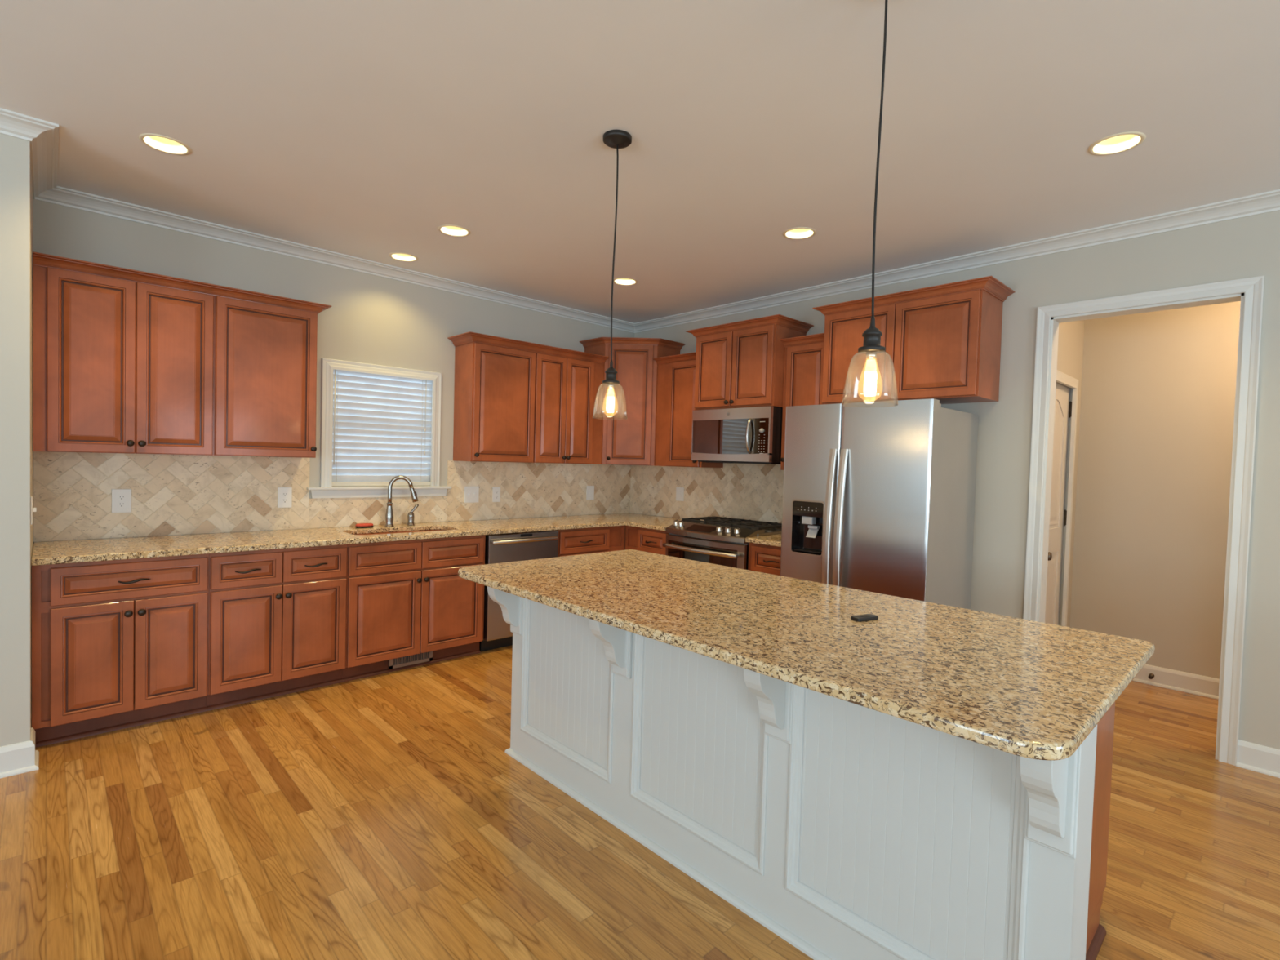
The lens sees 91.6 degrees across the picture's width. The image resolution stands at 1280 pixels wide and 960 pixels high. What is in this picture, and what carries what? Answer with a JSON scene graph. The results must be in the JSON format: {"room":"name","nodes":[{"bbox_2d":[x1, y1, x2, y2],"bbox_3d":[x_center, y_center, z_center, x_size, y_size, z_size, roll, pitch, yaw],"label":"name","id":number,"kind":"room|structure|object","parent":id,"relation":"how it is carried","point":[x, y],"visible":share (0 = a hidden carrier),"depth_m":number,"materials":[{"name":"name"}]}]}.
{"room":"kitchen","nodes":[
{"label":"kitchen","id":0,"kind":"room"},
{"bbox_2d":[0,133,33,746],"bbox_3d":[-4.202,-0.134,1.548,3.847,2.668,0.824,0,2,-44],"label":"wall","id":1,"kind":"structure","parent":0,"point":[16,200],"depth_m":2.55,"materials":[{"name":"beige paint"}]},
{"bbox_2d":[0,727,39,777],"bbox_3d":[-3.992,1.151,1.346,3.873,0.122,0.190,0,2,-44],"label":"baseboard","id":2,"kind":"structure","parent":1,"relation":"attached to","point":[20,757],"depth_m":2.58,"materials":[{"name":"white paint"}]},
{"bbox_2d":[30,495,36,524],"bbox_3d":[-2.580,0.128,2.648,0.018,0.118,0.074,0,2,-44],"label":"light switch","id":3,"kind":"object","parent":1,"relation":"attached to","point":[32,509],"visible":1,"depth_m":2.62,"materials":[{"name":"white plastic"}]},
{"bbox_2d":[0,107,1279,333],"bbox_3d":[-0.190,-1.288,0.347,8.000,0.068,8.000,0,2,-44],"label":"trim","id":4,"kind":"structure","parent":1,"relation":"attached to","point":[42,135],"depth_m":3.61,"materials":[{"name":"white paint"}]},
{"bbox_2d":[33,199,634,543],"bbox_3d":[-2.981,-0.154,3.378,8.140,2.668,0.140,0,2,-44],"label":"wall","id":5,"kind":"structure","parent":0,"point":[371,319],"depth_m":4.16,"materials":[{"name":"beige paint"}]},
{"bbox_2d":[32,265,214,455],"bbox_3d":[-2.703,-0.584,3.289,0.722,0.887,0.328,0,2,-44],"label":"upper cabinet","id":6,"kind":"object","parent":5,"relation":"attached to","point":[119,366],"visible":1,"depth_m":3.17,"materials":[{"name":"brown wood"}]},
{"bbox_2d":[32,251,331,314],"bbox_3d":[-2.474,-1.046,3.474,1.308,0.050,0.339,0,2,-44],"label":"crown molding","id":7,"kind":"structure","parent":6,"relation":"attached to","point":[42,260],"depth_m":3.28,"materials":[{"name":"brown wood"}]},
{"bbox_2d":[213,295,317,457],"bbox_3d":[-2.252,-0.584,3.719,0.523,0.887,0.328,0,2,-44],"label":"upper cabinet","id":8,"kind":"object","parent":5,"relation":"attached to","point":[265,393],"visible":0.98,"depth_m":3.61,"materials":[{"name":"brown wood"}]},
{"bbox_2d":[33,451,631,542],"bbox_3d":[-1.597,0.085,4.606,4.145,0.465,0.007,0,2,-44],"label":"tile backsplash","id":9,"kind":"structure","parent":5,"relation":"attached to","point":[171,495],"depth_m":3.82,"materials":[{"name":"tile"}]},
{"bbox_2d":[111,488,131,512],"bbox_3d":[-2.841,0.114,3.411,0.084,0.130,0.009,0,2,-44],"label":"wall outlet","id":10,"kind":"object","parent":9,"relation":"attached to","point":[121,498],"visible":1,"depth_m":3.41,"materials":[{"name":"white plastic"}]},
{"bbox_2d":[117,502,125,506],"bbox_3d":[-2.840,0.135,3.409,0.033,0.028,0.003,0,2,-44],"label":"receptacle","id":11,"kind":"object","parent":10,"relation":"attached to","point":[119,504],"depth_m":3.41,"materials":[{"name":"white plastic"}]},
{"bbox_2d":[117,494,125,499],"bbox_3d":[-2.838,0.095,3.408,0.033,0.028,0.003,0,2,-44],"label":"receptacle","id":12,"kind":"object","parent":10,"relation":"attached to","point":[119,496],"depth_m":3.41,"materials":[{"name":"white plastic"}]},
{"bbox_2d":[277,487,292,507],"bbox_3d":[-2.261,0.111,3.962,0.082,0.130,0.009,0,2,-44],"label":"wall outlet","id":13,"kind":"object","parent":9,"relation":"attached to","point":[284,494],"visible":1,"depth_m":3.96,"materials":[{"name":"white plastic"}]},
{"bbox_2d":[281,498,288,502],"bbox_3d":[-2.260,0.132,3.961,0.033,0.028,0.003,0,2,-44],"label":"receptacle","id":14,"kind":"object","parent":13,"relation":"attached to","point":[283,500],"depth_m":3.96,"materials":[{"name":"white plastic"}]},
{"bbox_2d":[281,492,288,496],"bbox_3d":[-2.259,0.092,3.960,0.033,0.028,0.003,0,2,-44],"label":"receptacle","id":15,"kind":"object","parent":13,"relation":"attached to","point":[283,494],"depth_m":3.96,"materials":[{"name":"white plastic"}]},
{"bbox_2d":[464,486,479,502],"bbox_3d":[-1.311,0.114,4.861,0.122,0.128,0.018,0,2,-44],"label":"light switch","id":16,"kind":"object","parent":9,"relation":"attached to","point":[471,493],"visible":1,"depth_m":4.86,"materials":[{"name":"white plastic"}]},
{"bbox_2d":[492,486,500,502],"bbox_3d":[-1.156,0.117,5.016,0.070,0.122,0.009,0,2,-44],"label":"wall outlet","id":17,"kind":"object","parent":9,"relation":"attached to","point":[495,490],"visible":1,"depth_m":5.01,"materials":[{"name":"white plastic"}]},
{"bbox_2d":[586,485,594,500],"bbox_3d":[-0.453,0.118,5.686,0.088,0.130,0.008,0,2,-44],"label":"wall outlet","id":18,"kind":"object","parent":9,"relation":"attached to","point":[590,489],"visible":1,"depth_m":5.68,"materials":[{"name":"white plastic"}]},
{"bbox_2d":[306,357,451,498],"bbox_3d":[-1.838,-0.343,4.425,0.995,0.922,0.185,0,2,-44],"label":"window","id":19,"kind":"structure","parent":5,"relation":"in","point":[326,490],"depth_m":4.29,"materials":[{"name":"white paint"}]},
{"bbox_2d":[332,369,432,486],"bbox_3d":[-1.822,-0.374,4.408,0.797,0.830,0.076,0,2,-44],"label":"window blind","id":20,"kind":"object","parent":19,"relation":"attached to","point":[377,411],"visible":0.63,"depth_m":4.40,"materials":[{"name":"white plastic"}]},
{"bbox_2d":[453,342,535,462],"bbox_3d":[-1.109,-0.575,4.809,0.539,0.869,0.328,0,2,-44],"label":"upper cabinet","id":21,"kind":"object","parent":5,"relation":"attached to","point":[494,393],"visible":1,"depth_m":4.67,"materials":[{"name":"brown wood"}]},
{"bbox_2d":[533,352,604,464],"bbox_3d":[-0.657,-0.575,5.239,0.705,0.869,0.328,0,2,-44],"label":"upper cabinet","id":22,"kind":"object","parent":5,"relation":"attached to","point":[567,397],"visible":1,"depth_m":5.11,"materials":[{"name":"brown wood"}]},
{"bbox_2d":[447,331,608,364],"bbox_3d":[-0.859,-1.037,5.013,1.307,0.057,0.339,0,2,-44],"label":"crown molding","id":23,"kind":"structure","parent":22,"relation":"attached to","point":[468,337],"depth_m":4.79,"materials":[{"name":"brown wood"}]},
{"bbox_2d":[579,337,685,466],"bbox_3d":[-0.084,-0.677,5.545,0.668,1.087,0.668,0,2,-44],"label":"upper cabinet","id":24,"kind":"object","parent":5,"relation":"attached to","point":[628,436],"visible":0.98,"depth_m":5.37,"materials":[{"name":"brown wood"}]},
{"bbox_2d":[0,0,1279,323],"bbox_3d":[-0.189,-1.328,0.346,8.000,0.012,8.000,0,2,-44],"label":"ceiling","id":25,"kind":"structure","parent":0,"point":[363,129],"depth_m":2.39,"materials":[{"name":"paint"}]},
{"bbox_2d":[138,133,191,155],"bbox_3d":[-2.037,-1.475,2.673,0.182,0.075,0.182,0,2,-44],"label":"recessed light","id":26,"kind":"object","parent":25,"relation":"in","point":[164,144],"visible":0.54,"depth_m":2.71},
{"bbox_2d":[389,252,418,262],"bbox_3d":[-1.556,-1.503,4.100,0.182,0.075,0.182,0,2,-44],"label":"recessed light","id":27,"kind":"object","parent":25,"relation":"in","point":[402,256],"visible":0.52,"depth_m":4.15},
{"bbox_2d":[437,224,471,236],"bbox_3d":[-1.072,-1.475,3.597,0.182,0.075,0.182,0,2,-44],"label":"recessed light","id":28,"kind":"object","parent":25,"relation":"in","point":[448,229],"visible":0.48,"depth_m":3.65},
{"bbox_2d":[592,129,631,417],"bbox_3d":[-0.107,-0.817,2.526,0.143,1.132,0.143,0,2,-44],"label":"pendant light","id":29,"kind":"object","parent":25,"relation":"hanging from","point":[615,139],"visible":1,"depth_m":2.52,"materials":[{"name":"brown metal"}]},
{"bbox_2d":[602,360,619,384],"bbox_3d":[-0.117,-0.441,2.537,0.069,0.095,0.069,0,2,-44],"label":"socket","id":30,"kind":"object","parent":29,"relation":"attached to","point":[611,372],"depth_m":2.52,"materials":[{"name":"brown metal"}]},
{"bbox_2d":[613,277,637,284],"bbox_3d":[-0.107,-1.475,4.514,0.182,0.075,0.182,0,2,-44],"label":"recessed light","id":31,"kind":"object","parent":25,"relation":"in","point":[621,281],"visible":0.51,"depth_m":4.57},
{"bbox_2d":[782,226,816,239],"bbox_3d":[0.894,-1.417,3.488,0.182,0.075,0.182,0,2,-44],"label":"recessed light","id":32,"kind":"object","parent":25,"relation":"in","point":[799,233],"visible":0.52,"depth_m":3.54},
{"bbox_2d":[841,0,897,401],"bbox_3d":[0.632,-0.768,1.654,0.143,1.136,0.143,0,2,-44],"label":"pendant light","id":33,"kind":"object","parent":25,"relation":"hanging from","point":[872,335],"visible":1,"depth_m":1.65,"materials":[{"name":"brown metal"}]},
{"bbox_2d":[857,315,885,354],"bbox_3d":[0.621,-0.391,1.665,0.069,0.095,0.069,0,2,-44],"label":"socket","id":34,"kind":"object","parent":33,"relation":"attached to","point":[872,335],"depth_m":1.65,"materials":[{"name":"brown metal"}]},
{"bbox_2d":[1088,131,1146,155],"bbox_3d":[1.880,-1.359,2.453,0.182,0.075,0.182,0,2,-44],"label":"recessed light","id":35,"kind":"object","parent":25,"relation":"in","point":[1122,142],"visible":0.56,"depth_m":2.50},
{"bbox_2d":[0,644,1279,959],"bbox_3d":[0.149,1.369,0.818,9.140,0.050,8.000,0,2,-44],"label":"floor","id":36,"kind":"structure","parent":0,"point":[388,815],"depth_m":2.18,"materials":[{"name":"brown wood"}]},
{"bbox_2d":[31,553,208,747],"bbox_3d":[-2.651,0.779,3.184,0.652,0.833,0.663,0,2,-44],"label":"base cabinet","id":37,"kind":"object","parent":36,"relation":"on","point":[117,645],"visible":0.98,"depth_m":2.95,"materials":[{"name":"brown wood"}]},
{"bbox_2d":[31,512,682,565],"bbox_3d":[-1.220,0.355,4.212,4.143,0.032,1.103,0,2,-44],"label":"countertop","id":38,"kind":"structure","parent":37,"relation":"on","point":[60,552],"depth_m":3.63,"materials":[{"name":"beige stone"}]},
{"bbox_2d":[355,523,373,528],"bbox_3d":[-1.867,0.308,4.216,0.120,0.026,0.074,0,2,-44],"label":"sponge","id":39,"kind":"object","parent":38,"relation":"on","point":[359,525],"visible":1,"depth_m":4.19,"materials":[{"name":"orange plastic"}]},
{"bbox_2d":[384,475,418,526],"bbox_3d":[-1.661,0.145,4.343,0.219,0.355,0.063,1,2,-21],"label":"kitchen faucet","id":40,"kind":"object","parent":38,"relation":"on","point":[389,513],"visible":1,"depth_m":4.31,"materials":[{"name":"silver metal"}]},
{"bbox_2d":[406,503,418,525],"bbox_3d":[-1.622,0.245,4.440,0.080,0.152,0.055,0,2,-44],"label":"lever","id":41,"kind":"object","parent":38,"relation":"on","point":[411,516],"visible":1,"depth_m":4.42,"materials":[{"name":"silver metal"}]},
{"bbox_2d":[206,544,346,711],"bbox_3d":[-2.170,0.779,3.642,0.675,0.833,0.663,0,2,-44],"label":"base cabinet","id":42,"kind":"object","parent":36,"relation":"on","point":[277,617],"visible":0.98,"depth_m":3.41,"materials":[{"name":"brown wood"}]},
{"bbox_2d":[342,529,485,681],"bbox_3d":[-1.597,0.779,4.190,0.908,0.833,0.658,0,2,-44],"label":"base cabinet","id":43,"kind":"object","parent":36,"relation":"on","point":[404,597],"visible":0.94,"depth_m":3.93,"materials":[{"name":"brown wood"}]},
{"bbox_2d":[388,651,432,669],"bbox_3d":[-1.466,1.146,3.989,0.284,0.076,0.012,0,2,-44],"label":"floor register","id":44,"kind":"object","parent":43,"relation":"attached to","point":[426,656],"visible":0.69,"depth_m":3.98,"materials":[{"name":"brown metal"}]},
{"bbox_2d":[392,651,429,665],"bbox_3d":[-1.466,1.141,3.989,0.244,0.050,0.010,0,2,-44],"label":"grille","id":45,"kind":"object","parent":44,"relation":"attached to","point":[421,657],"depth_m":3.99,"materials":[{"name":"silver metal"}]},
{"bbox_2d":[479,529,558,651],"bbox_3d":[-1.030,0.782,4.703,0.593,0.830,0.666,0,2,-44],"label":"dishwasher","id":46,"kind":"object","parent":36,"relation":"on","point":[521,546],"visible":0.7,"depth_m":4.40,"materials":[{"name":"silver metal"}]},
{"bbox_2d":[556,525,625,556],"bbox_3d":[-0.574,0.779,5.162,0.686,0.833,0.663,0,2,-44],"label":"base cabinet","id":47,"kind":"object","parent":36,"relation":"on","point":[605,539],"visible":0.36,"depth_m":4.92,"materials":[{"name":"brown wood"}]},
{"bbox_2d":[624,525,668,555],"bbox_3d":[0.239,0.801,5.210,0.663,0.833,0.500,0,2,-44],"label":"base cabinet","id":48,"kind":"object","parent":36,"relation":"on","point":[645,540],"visible":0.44,"depth_m":4.99,"materials":[{"name":"brown wood"}]},
{"bbox_2d":[662,516,782,569],"bbox_3d":[0.646,0.778,4.726,0.724,0.930,0.760,0,2,-44],"label":"gas range","id":49,"kind":"object","parent":36,"relation":"on","point":[718,540],"visible":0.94,"depth_m":4.50,"materials":[{"name":"grey metal"}]},
{"bbox_2d":[662,533,748,569],"bbox_3d":[0.643,0.769,4.723,0.716,0.748,0.748,0,2,-44],"label":"oven","id":50,"kind":"object","parent":49,"relation":"in","point":[718,548],"depth_m":4.43,"materials":[{"name":"silver glass"}]},
{"bbox_2d":[709,518,782,536],"bbox_3d":[0.743,0.366,4.795,0.488,0.056,0.760,0,2,-44],"label":"cooktop","id":51,"kind":"object","parent":49,"relation":"in","point":[767,528],"depth_m":4.60,"materials":[{"name":"metal"}]},
{"bbox_2d":[747,542,781,575],"bbox_3d":[1.061,0.849,4.347,0.663,0.833,0.362,0,2,-44],"label":"base cabinet","id":52,"kind":"object","parent":36,"relation":"on","point":[764,558],"visible":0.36,"depth_m":4.16,"materials":[{"name":"brown wood"}]},
{"bbox_2d":[745,533,781,546],"bbox_3d":[1.075,0.416,4.337,0.646,0.032,0.364,0,2,-44],"label":"countertop","id":53,"kind":"structure","parent":52,"relation":"on","point":[771,540],"depth_m":4.19,"materials":[{"name":"beige stone"}]},
{"bbox_2d":[487,586,1115,959],"bbox_3d":[0.399,0.890,2.317,0.974,0.833,2.203,0,2,-44],"label":"kitchen island","id":54,"kind":"object","parent":36,"relation":"on","point":[846,830],"visible":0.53,"depth_m":1.76,"materials":[{"name":"white paint"}]},
{"bbox_2d":[457,549,1155,760],"bbox_3d":[0.350,0.455,2.320,1.103,0.032,2.314,0,2,-44],"label":"island countertop","id":55,"kind":"structure","parent":54,"relation":"on","point":[1022,687],"depth_m":1.79,"materials":[{"name":"beige stone"}]},
{"bbox_2d":[850,613,878,622],"bbox_3d":[0.737,0.451,2.042,0.092,0.012,0.042,1,2,-28],"label":"fob","id":56,"kind":"object","parent":55,"relation":"on","point":[865,617],"visible":1,"depth_m":2.03,"materials":[{"name":"black plastic"}]},
{"bbox_2d":[780,398,978,609],"bbox_3d":[1.428,0.426,3.797,0.798,1.731,0.891,0,2,-44],"label":"refrigerator","id":57,"kind":"object","parent":36,"relation":"on","point":[878,497],"visible":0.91,"depth_m":3.51,"materials":[{"name":"grey metal"}]},
{"bbox_2d":[631,209,1279,749],"bbox_3d":[2.712,0.011,3.184,0.115,2.668,8.000,0,2,-44],"label":"wall","id":58,"kind":"structure","parent":0,"point":[1246,246],"depth_m":3.37,"materials":[{"name":"beige paint"}]},
{"bbox_2d":[653,351,723,467],"bbox_3d":[0.405,-0.572,5.271,0.339,0.921,0.530,0,2,-44],"label":"upper cabinet","id":59,"kind":"object","parent":58,"relation":"attached to","point":[676,380],"visible":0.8,"depth_m":5.19,"materials":[{"name":"brown wood"}]},
{"bbox_2d":[629,462,783,523],"bbox_3d":[0.677,0.103,5.230,0.007,0.519,2.227,0,2,-44],"label":"tile backsplash","id":60,"kind":"structure","parent":58,"relation":"attached to","point":[747,491],"depth_m":5.30,"materials":[{"name":"tile"}]},
{"bbox_2d":[675,487,684,501],"bbox_3d":[0.355,0.126,5.554,0.008,0.122,0.092,0,2,-44],"label":"wall outlet","id":61,"kind":"object","parent":60,"relation":"attached to","point":[679,491],"visible":1,"depth_m":5.55,"materials":[{"name":"white plastic"}]},
{"bbox_2d":[685,314,813,410],"bbox_3d":[0.813,-0.848,4.761,0.450,0.622,0.868,0,2,-44],"label":"upper cabinet","id":62,"kind":"object","parent":58,"relation":"attached to","point":[740,364],"visible":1,"depth_m":4.57,"materials":[{"name":"brown wood"}]},
{"bbox_2d":[691,406,782,464],"bbox_3d":[0.792,-0.330,4.770,0.452,0.406,0.732,0,2,-44],"label":"microwave oven","id":63,"kind":"object","parent":62,"relation":"attached to","point":[744,435],"visible":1,"depth_m":4.59,"materials":[{"name":"silver metal"}]},
{"bbox_2d":[780,333,824,470],"bbox_3d":[1.224,-0.527,4.410,0.339,0.926,0.354,0,2,-44],"label":"upper cabinet","id":64,"kind":"object","parent":58,"relation":"attached to","point":[803,355],"visible":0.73,"depth_m":4.33,"materials":[{"name":"brown wood"}]},
{"bbox_2d":[812,275,1015,404],"bbox_3d":[1.662,-0.805,3.900,0.410,0.638,1.086,0,2,-44],"label":"upper cabinet","id":65,"kind":"object","parent":58,"relation":"attached to","point":[942,343],"visible":0.99,"depth_m":3.67,"materials":[{"name":"brown wood"}]},
{"bbox_2d":[1022,275,1264,765],"bbox_3d":[2.602,0.187,3.300,0.159,2.304,0.912,0,2,-44],"label":"trim","id":66,"kind":"structure","parent":58,"relation":"attached to","point":[1249,291],"depth_m":2.99,"materials":[{"name":"white paint"}]},
{"bbox_2d":[1235,739,1279,777],"bbox_3d":[3.707,1.346,2.037,0.026,0.122,4.860,0,2,-44],"label":"baseboard","id":67,"kind":"structure","parent":58,"relation":"attached to","point":[1253,757],"depth_m":2.90,"materials":[{"name":"white paint"}]},
{"bbox_2d":[1057,320,1084,626],"bbox_3d":[2.667,-0.016,4.058,1.025,2.668,0.100,0,2,-44],"label":"wall","id":68,"kind":"structure","parent":0,"point":[1071,334],"depth_m":4.25,"materials":[{"name":"beige paint"}]},
{"bbox_2d":[1044,382,1071,625],"bbox_3d":[2.687,0.323,4.039,0.648,1.977,0.106,0,2,-44],"label":"door","id":69,"kind":"structure","parent":68,"relation":"in","point":[1063,407],"depth_m":4.15,"materials":[{"name":"white paint"}]},
{"bbox_2d":[1056,370,1078,626],"bbox_3d":[2.668,0.318,4.063,0.667,2.001,0.122,0,2,-44],"label":"trim","id":70,"kind":"structure","parent":68,"relation":"attached to","point":[1062,378],"depth_m":4.22,"materials":[{"name":"white paint"}]},
{"bbox_2d":[1070,301,1240,679],"bbox_3d":[3.738,0.023,3.748,0.100,2.668,3.400,0,2,-44],"label":"wall","id":71,"kind":"structure","parent":0,"point":[1158,391],"depth_m":4.05,"materials":[{"name":"beige paint"}]},
{"bbox_2d":[1148,673,1154,679],"bbox_3d":[3.325,1.278,4.048,0.058,0.028,0.028,0,2,-44],"label":"door stop","id":72,"kind":"object","parent":71,"relation":"attached to","point":[1151,676],"visible":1,"depth_m":4.03,"materials":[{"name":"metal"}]},
{"bbox_2d":[1132,664,1219,699],"bbox_3d":[3.883,1.311,3.415,0.150,0.122,2.614,0,2,-44],"label":"baseboard","id":73,"kind":"structure","parent":71,"relation":"attached to","point":[1188,682],"depth_m":3.96,"materials":[{"name":"white paint"}]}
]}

